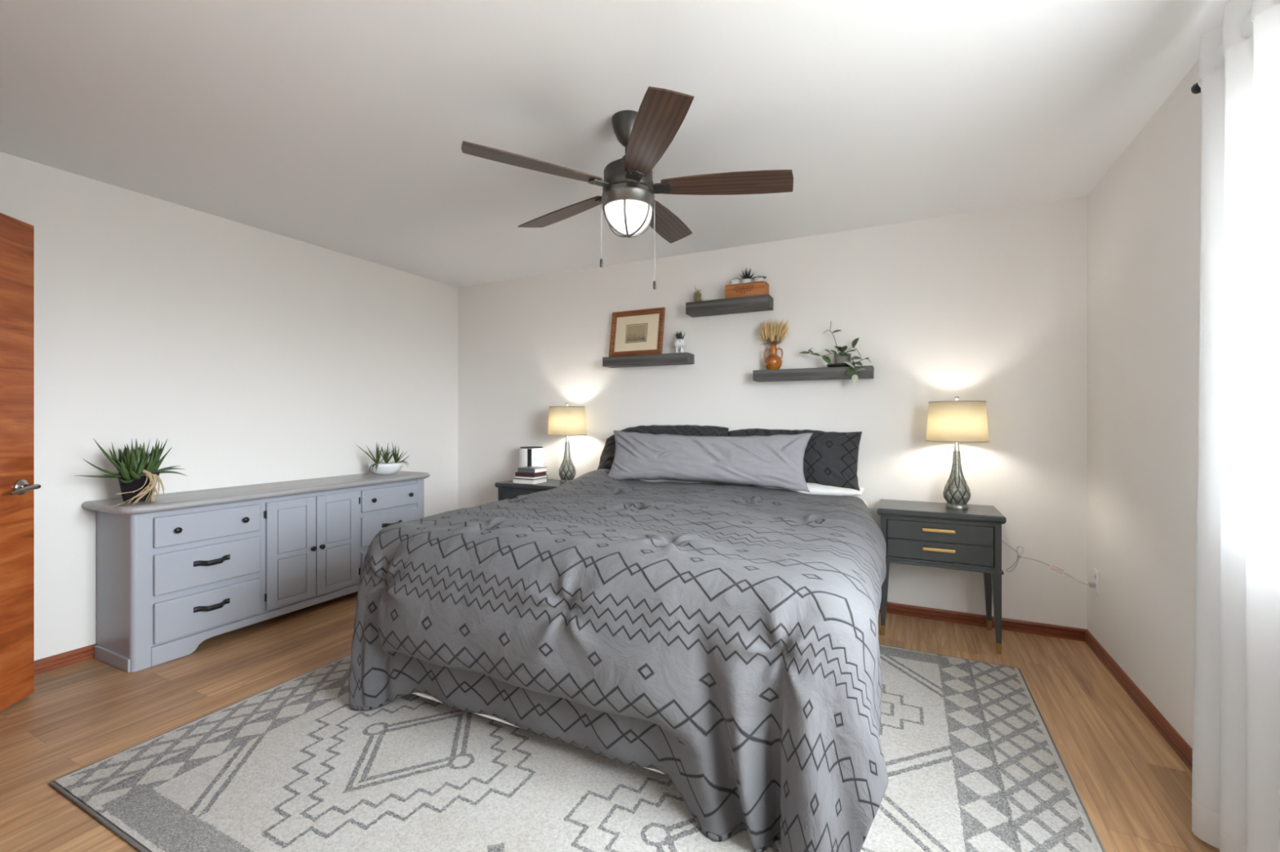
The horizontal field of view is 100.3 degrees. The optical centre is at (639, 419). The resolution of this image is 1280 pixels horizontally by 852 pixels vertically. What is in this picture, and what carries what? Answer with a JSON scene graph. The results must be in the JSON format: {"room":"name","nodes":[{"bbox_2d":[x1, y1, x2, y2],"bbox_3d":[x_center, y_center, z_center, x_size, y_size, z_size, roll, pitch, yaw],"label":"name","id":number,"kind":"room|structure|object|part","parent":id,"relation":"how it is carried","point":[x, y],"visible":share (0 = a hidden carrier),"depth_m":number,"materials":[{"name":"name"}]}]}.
{"room":"bedroom","nodes":[
{"label":"bedroom","id":0,"kind":"room"},
{"bbox_2d":[0,151,457,660],"bbox_3d":[-2.821,-0.006,2.802,0.120,2.440,4.870,0,0,26],"label":"wall","id":1,"kind":"structure","parent":0,"point":[259,356],"depth_m":3.14,"materials":[{"name":"white paint"}]},
{"bbox_2d":[34,643,97,675],"bbox_3d":[-2.442,1.181,3.421,0.013,0.066,3.425,0,0,26],"label":"baseboard","id":2,"kind":"structure","parent":1,"relation":"attached to","point":[71,657],"depth_m":2.62,"materials":[{"name":"brown wood"}]},
{"bbox_2d":[0,591,1219,851],"bbox_3d":[-0.671,1.239,1.811,4.853,0.050,4.990,0,0,26],"label":"floor","id":3,"kind":"structure","parent":0,"point":[1135,790],"depth_m":2.20,"materials":[{"name":"brown wood"}]},
{"bbox_2d":[81,471,430,672],"bbox_3d":[-2.201,0.813,3.414,0.439,0.800,1.845,0,0,26],"label":"dresser","id":4,"kind":"object","parent":3,"relation":"on","point":[178,571],"visible":0.86,"depth_m":2.91,"materials":[{"name":"grey paint"}]},
{"bbox_3d":[-2.615,0.834,2.661,0.342,0.759,0.022,0,0,26],"label":"panel","id":5,"kind":"part","parent":4,"relation":"part of","materials":[{"name":"grey paint"}]},
{"bbox_2d":[80,438,186,507],"bbox_3d":[-2.537,0.250,2.684,0.250,0.324,0.391,0,0,8],"label":"aloe plant","id":6,"kind":"object","parent":4,"relation":"on","point":[137,477],"visible":1,"depth_m":2.66,"materials":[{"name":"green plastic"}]},
{"bbox_3d":[-2.549,0.341,2.713,0.162,0.142,0.162,0,0,-44],"label":"pot","id":7,"kind":"part","parent":6,"relation":"part of","materials":[{"name":"black ceramic"}]},
{"bbox_3d":[-2.436,0.834,2.597,0.045,0.759,0.074,0,0,26],"label":"corner post","id":8,"kind":"part","parent":4,"relation":"part of","materials":[{"name":"grey paint"}]},
{"bbox_3d":[-2.333,0.559,2.696,0.028,0.031,0.031,0,0,26],"label":"knob","id":9,"kind":"part","parent":4,"relation":"part of","materials":[{"name":"black metal"}]},
{"bbox_3d":[-2.288,1.009,2.846,0.024,0.202,0.484,0,0,26],"label":"drawer","id":10,"kind":"part","parent":4,"relation":"part of","materials":[{"name":"grey paint"}]},
{"bbox_3d":[-2.288,0.770,2.846,0.024,0.204,0.484,0,0,26],"label":"drawer","id":11,"kind":"part","parent":4,"relation":"part of","materials":[{"name":"grey paint"}]},
{"bbox_3d":[-2.288,0.560,2.846,0.024,0.152,0.484,0,0,26],"label":"drawer","id":12,"kind":"part","parent":4,"relation":"part of","materials":[{"name":"grey paint"}]},
{"bbox_3d":[-2.262,0.990,2.833,0.034,0.031,0.166,0,0,26],"label":"strap handle","id":13,"kind":"part","parent":4,"relation":"part of","materials":[{"name":"black metal"}]},
{"bbox_3d":[-2.262,0.752,2.833,0.034,0.031,0.166,0,0,26],"label":"strap handle","id":14,"kind":"part","parent":4,"relation":"part of","materials":[{"name":"black metal"}]},
{"bbox_3d":[-2.196,0.559,2.974,0.028,0.031,0.031,0,0,26],"label":"knob","id":15,"kind":"part","parent":4,"relation":"part of","materials":[{"name":"black metal"}]},
{"bbox_3d":[-2.103,0.794,3.222,0.024,0.624,0.287,0,0,26],"label":"door","id":16,"kind":"part","parent":4,"relation":"part of","materials":[{"name":"grey paint"}]},
{"bbox_3d":[-2.027,0.802,3.318,0.028,0.031,0.031,0,0,26],"label":"knob","id":17,"kind":"part","parent":4,"relation":"part of","materials":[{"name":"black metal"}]},
{"bbox_3d":[-2.003,0.802,3.366,0.028,0.031,0.031,0,0,26],"label":"knob","id":18,"kind":"part","parent":4,"relation":"part of","materials":[{"name":"black metal"}]},
{"bbox_3d":[-1.974,0.794,3.485,0.024,0.624,0.287,0,0,26],"label":"door","id":19,"kind":"part","parent":4,"relation":"part of","materials":[{"name":"grey paint"}]},
{"bbox_3d":[-1.796,1.009,3.847,0.024,0.202,0.465,0,0,26],"label":"drawer","id":20,"kind":"part","parent":4,"relation":"part of","materials":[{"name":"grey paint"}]},
{"bbox_3d":[-1.841,0.559,3.697,0.028,0.031,0.031,0,0,26],"label":"knob","id":21,"kind":"part","parent":4,"relation":"part of","materials":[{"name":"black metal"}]},
{"bbox_2d":[357,442,408,475],"bbox_3d":[-1.909,0.286,4.022,0.247,0.252,0.376,0,0,26],"label":"succulent bowl","id":22,"kind":"object","parent":4,"relation":"on","point":[387,467],"visible":1,"depth_m":3.96,"materials":[{"name":"white ceramic"}]},
{"bbox_3d":[-1.796,0.770,3.847,0.024,0.204,0.465,0,0,26],"label":"drawer","id":23,"kind":"part","parent":4,"relation":"part of","materials":[{"name":"grey paint"}]},
{"bbox_3d":[-1.796,0.560,3.847,0.024,0.152,0.465,0,0,26],"label":"drawer","id":24,"kind":"part","parent":4,"relation":"part of","materials":[{"name":"grey paint"}]},
{"bbox_3d":[-1.769,0.752,3.834,0.034,0.031,0.166,0,0,26],"label":"strap handle","id":25,"kind":"part","parent":4,"relation":"part of","materials":[{"name":"black metal"}]},
{"bbox_3d":[-1.695,0.834,4.103,0.045,0.759,0.074,0,0,26],"label":"corner post","id":26,"kind":"part","parent":4,"relation":"part of","materials":[{"name":"grey paint"}]},
{"bbox_2d":[494,479,564,501],"bbox_3d":[-0.791,0.856,4.262,0.604,0.714,0.397,0,0,26],"label":"nightstand","id":27,"kind":"object","parent":3,"relation":"on","point":[507,489],"visible":0.11,"depth_m":4.16,"materials":[{"name":"grey paint"}]},
{"bbox_3d":[-0.864,0.613,4.115,0.502,0.100,0.016,0,0,26],"label":"drawer","id":28,"kind":"part","parent":27,"relation":"part of","materials":[{"name":"grey paint"}]},
{"bbox_2d":[512,477,547,484],"bbox_3d":[-0.865,0.480,4.199,0.205,0.038,0.178,0,0,26],"label":"book","id":29,"kind":"object","parent":27,"relation":"on","point":[515,481],"visible":0.79,"depth_m":4.13,"materials":[{"name":"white paper"}]},
{"bbox_2d":[515,475,547,479],"bbox_3d":[-0.853,0.450,4.193,0.185,0.021,0.172,0,0,28],"label":"book","id":30,"kind":"object","parent":29,"relation":"on","point":[544,476],"visible":0.62,"depth_m":4.13,"materials":[{"name":"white paper"}]},
{"bbox_2d":[515,471,546,476],"bbox_3d":[-0.854,0.425,4.191,0.180,0.028,0.165,0,0,25],"label":"book","id":31,"kind":"object","parent":30,"relation":"on","point":[522,474],"visible":0.86,"depth_m":4.12,"materials":[{"name":"red paper"}]},
{"bbox_2d":[517,466,547,473],"bbox_3d":[-0.843,0.394,4.191,0.165,0.034,0.160,0,0,27],"label":"book","id":32,"kind":"object","parent":31,"relation":"on","point":[531,469],"visible":1,"depth_m":4.14,"materials":[{"name":"grey paper"}]},
{"bbox_2d":[519,446,543,467],"bbox_3d":[-0.901,0.363,4.435,0.194,0.270,0.194,0,0,26],"label":"air purifier","id":33,"kind":"object","parent":32,"relation":"on","point":[529,456],"visible":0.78,"depth_m":4.35,"materials":[{"name":"white plastic"}]},
{"bbox_2d":[520,446,542,448],"bbox_3d":[-0.901,0.233,4.435,0.189,0.010,0.189,0,0,26],"label":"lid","id":34,"kind":"object","parent":33,"relation":"attached to","point":[522,447],"depth_m":4.37,"materials":[{"name":"black metal"}]},
{"bbox_2d":[547,403,586,483],"bbox_3d":[-0.574,0.184,4.215,0.308,0.628,0.308,0,0,15],"label":"table lamp","id":35,"kind":"object","parent":27,"relation":"on","point":[566,421],"visible":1,"depth_m":4.11,"materials":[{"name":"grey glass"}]},
{"bbox_3d":[-0.574,0.011,4.215,0.304,0.220,0.304,0,0,26],"label":"lamp shade","id":36,"kind":"part","parent":35,"relation":"part of","materials":[{"name":"beige fabric"}]},
{"bbox_2d":[565,435,568,442],"bbox_3d":[-0.574,0.139,4.215,0.030,0.080,0.030,0,0,26],"label":"socket","id":37,"kind":"object","parent":35,"relation":"attached to","point":[566,437],"depth_m":4.20,"materials":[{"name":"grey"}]},
{"bbox_3d":[-0.574,-0.099,4.215,0.281,0.004,0.281,0,0,26],"label":"shade trim","id":38,"kind":"part","parent":35,"relation":"part of","materials":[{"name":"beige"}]},
{"bbox_3d":[-0.574,0.121,4.215,0.309,0.004,0.309,0,0,26],"label":"shade trim","id":39,"kind":"part","parent":35,"relation":"part of","materials":[{"name":"beige fabric"}]},
{"bbox_2d":[48,644,1105,851],"bbox_3d":[-0.063,1.208,2.179,3.054,0.011,2.410,0,0,26],"label":"area rug","id":40,"kind":"object","parent":3,"relation":"on","point":[974,764],"visible":0.64,"depth_m":1.77,"materials":[{"name":"grey fabric"}]},
{"bbox_2d":[411,499,868,774],"bbox_3d":[0.123,0.846,2.830,1.921,0.713,2.020,0,0,26],"label":"bed","id":41,"kind":"object","parent":40,"relation":"on","point":[423,695],"visible":0.04,"depth_m":2.06,"materials":[{"name":"grey fabric"}]},
{"bbox_2d":[348,468,888,851],"bbox_3d":[0.048,0.780,2.638,2.179,0.837,2.014,0,0,26],"label":"comforter","id":42,"kind":"object","parent":41,"relation":"on","point":[722,642],"visible":1,"depth_m":1.73,"materials":[{"name":"grey fabric"}]},
{"bbox_2d":[608,430,812,493],"bbox_3d":[0.404,0.255,3.491,1.381,0.351,0.215,0,0,25],"label":"pillow","id":43,"kind":"object","parent":42,"relation":"on","point":[774,460],"visible":0.99,"depth_m":3.38,"materials":[{"name":"grey fabric"}]},
{"bbox_2d":[640,479,700,483],"bbox_3d":[0.015,0.444,3.911,0.844,0.087,0.278,0,0,26],"label":"bed pillow","id":44,"kind":"object","parent":41,"relation":"on","point":[644,480],"visible":0.06,"depth_m":3.71,"materials":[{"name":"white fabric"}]},
{"bbox_2d":[597,425,728,469],"bbox_3d":[0.150,0.245,3.880,0.984,0.413,0.250,0,0,26],"label":"pillow sham","id":45,"kind":"object","parent":44,"relation":"on","point":[606,458],"visible":0.21,"depth_m":3.87,"materials":[{"name":"black fabric"}]},
{"bbox_2d":[733,482,864,496],"bbox_3d":[1.001,0.438,3.425,0.802,0.096,0.276,0,0,26],"label":"bed pillow","id":46,"kind":"object","parent":41,"relation":"on","point":[814,488],"visible":0.27,"depth_m":3.23,"materials":[{"name":"white fabric"}]},
{"bbox_2d":[727,428,862,490],"bbox_3d":[0.967,0.251,3.464,0.874,0.381,0.238,0,0,29],"label":"pillow sham","id":47,"kind":"object","parent":46,"relation":"on","point":[830,458],"visible":0.41,"depth_m":3.29,"materials":[{"name":"black fabric"}]},
{"bbox_2d":[877,498,1006,654],"bbox_3d":[1.690,0.856,3.041,0.604,0.714,0.397,0,0,26],"label":"nightstand","id":48,"kind":"object","parent":3,"relation":"on","point":[916,533],"visible":0.94,"depth_m":2.88,"materials":[{"name":"grey paint"}]},
{"bbox_3d":[1.385,0.979,3.018,0.043,0.360,0.043,0,0,26],"label":"leg","id":49,"kind":"part","parent":48,"relation":"part of","materials":[{"name":"grey paint"}]},
{"bbox_3d":[1.608,0.599,2.874,0.156,0.017,0.026,0,0,26],"label":"handle","id":50,"kind":"part","parent":48,"relation":"part of","materials":[{"name":"gold metal"}]},
{"bbox_3d":[1.608,0.703,2.874,0.156,0.017,0.026,0,0,26],"label":"handle","id":51,"kind":"part","parent":48,"relation":"part of","materials":[{"name":"gold metal"}]},
{"bbox_3d":[1.617,0.613,2.893,0.502,0.100,0.016,0,0,26],"label":"drawer","id":52,"kind":"part","parent":48,"relation":"part of","materials":[{"name":"grey paint"}]},
{"bbox_3d":[1.617,0.717,2.893,0.502,0.100,0.016,0,0,26],"label":"drawer","id":53,"kind":"part","parent":48,"relation":"part of","materials":[{"name":"grey paint"}]},
{"bbox_2d":[925,396,989,510],"bbox_3d":[1.782,0.184,3.005,0.308,0.628,0.308,0,0,15],"label":"table lamp","id":54,"kind":"object","parent":48,"relation":"on","point":[956,421],"visible":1,"depth_m":2.92,"materials":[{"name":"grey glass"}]},
{"bbox_2d":[953,442,959,451],"bbox_3d":[1.782,0.139,3.005,0.030,0.080,0.030,0,0,26],"label":"socket","id":55,"kind":"object","parent":54,"relation":"attached to","point":[956,444],"depth_m":2.99,"materials":[{"name":"grey metal"}]},
{"bbox_3d":[1.782,-0.099,3.005,0.281,0.004,0.281,0,0,26],"label":"shade trim","id":56,"kind":"part","parent":54,"relation":"part of","materials":[{"name":"beige fabric"}]},
{"bbox_3d":[1.782,0.011,3.005,0.304,0.220,0.304,0,0,26],"label":"lamp shade","id":57,"kind":"part","parent":54,"relation":"part of","materials":[{"name":"beige fabric"}]},
{"bbox_3d":[1.782,0.121,3.005,0.309,0.004,0.309,0,0,26],"label":"shade trim","id":58,"kind":"part","parent":54,"relation":"part of","materials":[{"name":"beige fabric"}]},
{"bbox_3d":[2.002,0.979,3.079,0.043,0.360,0.043,0,0,26],"label":"leg","id":59,"kind":"part","parent":48,"relation":"part of","materials":[{"name":"grey paint"}]},
{"bbox_3d":[1.858,0.979,2.785,0.043,0.360,0.043,0,0,26],"label":"leg","id":60,"kind":"part","parent":48,"relation":"part of","materials":[{"name":"grey paint"}]},
{"bbox_2d":[0,0,1231,287],"bbox_3d":[-0.671,-1.276,1.811,4.853,0.100,4.990,0,0,26],"label":"ceiling","id":61,"kind":"structure","parent":0,"point":[339,126],"depth_m":2.09,"materials":[{"name":"white paint"}]},
{"bbox_2d":[461,86,793,289],"bbox_3d":[-0.049,-0.875,2.220,1.285,0.699,1.257,0,0,26],"label":"ceiling fan","id":62,"kind":"object","parent":61,"relation":"hanging from","point":[628,201],"visible":1,"depth_m":2.10,"materials":[{"name":"brown wood"}]},
{"bbox_3d":[-0.395,-0.944,1.977,0.533,0.006,0.141,0,12,-30],"label":"blade","id":63,"kind":"part","parent":62,"relation":"part of","materials":[{"name":"brown wood"}]},
{"bbox_3d":[-0.348,-0.944,2.447,0.533,0.006,0.141,0,12,42],"label":"blade","id":64,"kind":"part","parent":62,"relation":"part of","materials":[{"name":"brown wood"}]},
{"bbox_3d":[-0.156,-0.633,2.159,0.012,0.034,0.012,0,0,26],"label":"pull knob","id":65,"kind":"part","parent":62,"relation":"part of","materials":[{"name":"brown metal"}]},
{"bbox_3d":[-0.154,-0.767,2.160,0.007,0.238,0.003,0,0,-10],"label":"pull chain","id":66,"kind":"part","parent":62,"relation":"part of","materials":[{"name":"grey metal"}]},
{"bbox_3d":[-0.049,-0.807,2.180,0.194,0.098,0.194,0,0,26],"label":"globe","id":67,"kind":"part","parent":62,"relation":"part of"},
{"bbox_3d":[0.057,-0.722,2.158,0.007,0.328,0.003,0,0,12],"label":"pull chain","id":68,"kind":"part","parent":62,"relation":"part of","materials":[{"name":"grey metal"}]},
{"bbox_3d":[0.059,-0.543,2.158,0.012,0.034,0.012,0,0,26],"label":"pull knob","id":69,"kind":"part","parent":62,"relation":"part of","materials":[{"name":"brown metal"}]},
{"bbox_3d":[0.037,-0.944,1.787,0.141,0.006,0.533,12,-3,-12],"label":"blade","id":70,"kind":"part","parent":62,"relation":"part of","materials":[{"name":"brown wood"}]},
{"bbox_3d":[0.113,-0.944,2.547,0.141,0.006,0.533,-13,-5,23],"label":"blade","id":71,"kind":"part","parent":62,"relation":"part of","materials":[{"name":"brown wood"}]},
{"bbox_3d":[0.351,-0.944,2.140,0.533,0.006,0.141,0,-12,6],"label":"blade","id":72,"kind":"part","parent":62,"relation":"part of","materials":[{"name":"brown wood"}]},
{"bbox_2d":[457,195,1087,629],"bbox_3d":[0.405,-0.006,3.995,4.853,2.440,0.120,0,0,26],"label":"wall","id":73,"kind":"structure","parent":0,"point":[990,306],"depth_m":3.39,"materials":[{"name":"white paint"}]},
{"bbox_2d":[602,352,693,368],"bbox_3d":[0.055,-0.443,4.022,0.701,0.071,0.139,0,0,26],"label":"floating shelf","id":74,"kind":"object","parent":73,"relation":"attached to","point":[678,358],"visible":1,"depth_m":3.95,"materials":[{"name":"grey wood"}]},
{"bbox_2d":[608,306,665,356],"bbox_3d":[-0.028,-0.659,4.069,0.445,0.360,0.080,0,0,26],"label":"framed picture","id":75,"kind":"object","parent":74,"relation":"on","point":[633,332],"visible":0.95,"depth_m":4.06,"materials":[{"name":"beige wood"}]},
{"bbox_2d":[625,323,647,342],"bbox_3d":[-0.028,-0.658,4.069,0.179,0.145,0.003,0,-9,26],"label":"print","id":76,"kind":"object","parent":75,"relation":"attached to","point":[635,333],"depth_m":4.07},
{"bbox_2d":[673,332,685,353],"bbox_3d":[0.291,-0.565,3.912,0.090,0.169,0.090,0,0,26],"label":"planter","id":77,"kind":"object","parent":74,"relation":"on","point":[679,344],"visible":0.94,"depth_m":3.89,"materials":[{"name":"white ceramic"}]},
{"bbox_3d":[0.291,-0.551,3.912,0.090,0.070,0.090,0,0,26],"label":"pot","id":78,"kind":"part","parent":77,"relation":"part of","materials":[{"name":"white ceramic"}]},
{"bbox_2d":[685,293,773,317],"bbox_3d":[0.622,-0.793,3.743,0.592,0.084,0.139,0,0,26],"label":"floating shelf","id":79,"kind":"object","parent":73,"relation":"attached to","point":[760,303],"visible":1,"depth_m":3.68,"materials":[{"name":"grey wood"}]},
{"bbox_2d":[692,286,702,302],"bbox_3d":[0.414,-0.905,3.847,0.071,0.138,0.073,0,0,-5],"label":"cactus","id":80,"kind":"object","parent":79,"relation":"on","point":[697,297],"visible":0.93,"depth_m":3.83,"materials":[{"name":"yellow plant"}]},
{"bbox_2d":[724,280,768,298],"bbox_3d":[0.737,-0.883,3.677,0.280,0.094,0.101,0,0,26],"label":"wooden crate","id":81,"kind":"object","parent":79,"relation":"on","point":[762,287],"visible":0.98,"depth_m":3.63,"materials":[{"name":"orange wood"}]},
{"bbox_2d":[730,277,741,284],"bbox_3d":[0.668,-0.913,3.712,0.072,0.137,0.072,0,0,26],"label":"succulent pot","id":82,"kind":"object","parent":81,"relation":"in","point":[734,282],"visible":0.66,"depth_m":3.68,"materials":[{"name":"white ceramic"}]},
{"bbox_3d":[0.668,-0.902,3.712,0.072,0.116,0.072,0,0,26],"label":"pot","id":83,"kind":"part","parent":82,"relation":"part of","materials":[{"name":"white ceramic"}]},
{"bbox_2d":[739,268,754,283],"bbox_3d":[0.738,-0.946,3.676,0.108,0.204,0.107,0,0,-35],"label":"succulent pot","id":84,"kind":"object","parent":81,"relation":"in","point":[746,278],"visible":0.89,"depth_m":3.65,"materials":[{"name":"white ceramic"}]},
{"bbox_3d":[0.737,-0.902,3.678,0.072,0.116,0.072,0,0,26],"label":"pot","id":85,"kind":"part","parent":84,"relation":"part of","materials":[{"name":"white ceramic"}]},
{"bbox_2d":[751,275,767,281],"bbox_3d":[0.811,-0.905,3.640,0.108,0.121,0.107,0,0,26],"label":"succulent pot","id":86,"kind":"object","parent":81,"relation":"in","point":[754,278],"visible":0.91,"depth_m":3.61,"materials":[{"name":"white ceramic"}]},
{"bbox_3d":[0.811,-0.902,3.641,0.072,0.116,0.072,0,0,26],"label":"pot","id":87,"kind":"part","parent":86,"relation":"part of","materials":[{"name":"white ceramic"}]},
{"bbox_2d":[752,365,874,382],"bbox_3d":[1.123,-0.296,3.496,0.742,0.070,0.139,0,0,26],"label":"floating shelf","id":88,"kind":"object","parent":73,"relation":"attached to","point":[822,373],"visible":1,"depth_m":3.44,"materials":[{"name":"grey wood"}]},
{"bbox_2d":[764,344,782,369],"bbox_3d":[0.900,-0.418,3.606,0.120,0.172,0.120,0,0,-19],"label":"vase","id":89,"kind":"object","parent":88,"relation":"on","point":[773,362],"visible":0.91,"depth_m":3.58,"materials":[{"name":"ceramic"}]},
{"bbox_2d":[757,317,789,346],"bbox_3d":[0.904,-0.583,3.616,0.222,0.205,0.142,0,0,26],"label":"bunch","id":90,"kind":"object","parent":89,"relation":"on","point":[770,332],"visible":1,"depth_m":3.58,"materials":[{"name":"brown plant"}]},
{"bbox_3d":[0.939,-0.444,3.587,0.044,0.077,0.012,0,0,26],"label":"handle","id":91,"kind":"part","parent":89,"relation":"part of","materials":[{"name":"orange ceramic"}]},
{"bbox_2d":[799,320,871,383],"bbox_3d":[1.252,-0.426,3.417,0.429,0.412,0.164,0,0,37],"label":"trailing houseplant","id":92,"kind":"object","parent":88,"relation":"on","point":[842,358],"visible":0.98,"depth_m":3.37,"materials":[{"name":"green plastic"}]},
{"bbox_3d":[1.295,-0.379,3.412,0.104,0.076,0.104,0,0,26],"label":"pot","id":93,"kind":"part","parent":92,"relation":"part of","materials":[{"name":"grey ceramic"}]},
{"bbox_2d":[879,602,1085,641],"bbox_3d":[0.375,1.181,3.936,4.613,0.066,0.013,0,0,26],"label":"baseboard","id":94,"kind":"structure","parent":73,"relation":"attached to","point":[1009,624],"depth_m":3.13,"materials":[{"name":"brown wood"}]},
{"bbox_2d":[1001,540,1095,587],"bbox_3d":[2.239,0.765,2.968,0.120,0.224,0.456,0,0,-44],"label":"power cord","id":95,"kind":"object","parent":73,"relation":"attached to","point":[1090,584],"visible":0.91,"depth_m":3.03,"materials":[{"name":"grey plastic"}]},
{"bbox_2d":[1048,564,1066,576],"bbox_3d":[2.313,0.834,2.959,0.080,0.061,0.001,0,0,26],"label":"tag","id":96,"kind":"object","parent":95,"relation":"attached to","point":[1055,569],"visible":1,"depth_m":2.96,"materials":[{"name":"white plastic"}]},
{"bbox_2d":[1087,59,1201,749],"bbox_3d":[1.426,-0.006,0.711,0.120,2.440,4.870,0,0,26],"label":"wall","id":97,"kind":"structure","parent":0,"point":[1144,214],"depth_m":2.19,"materials":[{"name":"white paint"}]},
{"bbox_2d":[1093,568,1099,594],"bbox_3d":[2.369,0.839,2.774,0.009,0.114,0.072,0,0,26],"label":"wall outlet","id":98,"kind":"object","parent":97,"relation":"attached to","point":[1096,574],"visible":1,"depth_m":2.76,"materials":[{"name":"white plastic"}]},
{"bbox_2d":[1084,629,1192,772],"bbox_3d":[1.393,1.181,0.795,0.013,0.066,4.750,0,0,26],"label":"baseboard","id":99,"kind":"structure","parent":97,"relation":"attached to","point":[1166,731],"depth_m":2.20,"materials":[{"name":"brown wood"}]},
{"bbox_2d":[1191,82,1200,93],"bbox_3d":[1.252,-1.013,0.621,0.112,0.034,2.253,0,0,26],"label":"curtain rod","id":100,"kind":"object","parent":97,"relation":"attached to","point":[1195,89],"visible":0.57,"depth_m":1.63,"materials":[{"name":"black metal"}]},
{"bbox_2d":[1191,0,1279,851],"bbox_3d":[1.557,0.043,1.347,0.099,2.307,0.533,0,0,26],"label":"curtain","id":101,"kind":"object","parent":100,"relation":"hanging from","point":[1236,766],"visible":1,"depth_m":1.39,"materials":[{"name":"white fabric"}]},
{"bbox_3d":[-2.674,-0.006,0.888,1.833,2.440,1.325,0,0,26],"label":"wall","id":102,"kind":"structure","parent":0,"visible":0},
{"bbox_2d":[0,213,41,711],"bbox_3d":[-2.561,0.175,1.958,0.104,2.054,0.814,0,0,-13],"label":"door","id":103,"kind":"structure","parent":102,"relation":"in","point":[17,486],"depth_m":2.26,"materials":[{"name":"brown wood"}]},
{"bbox_3d":[-2.609,0.289,2.254,0.068,0.068,0.146,0,0,-13],"label":"handle","id":104,"kind":"part","parent":103,"relation":"part of","materials":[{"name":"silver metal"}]}
]}

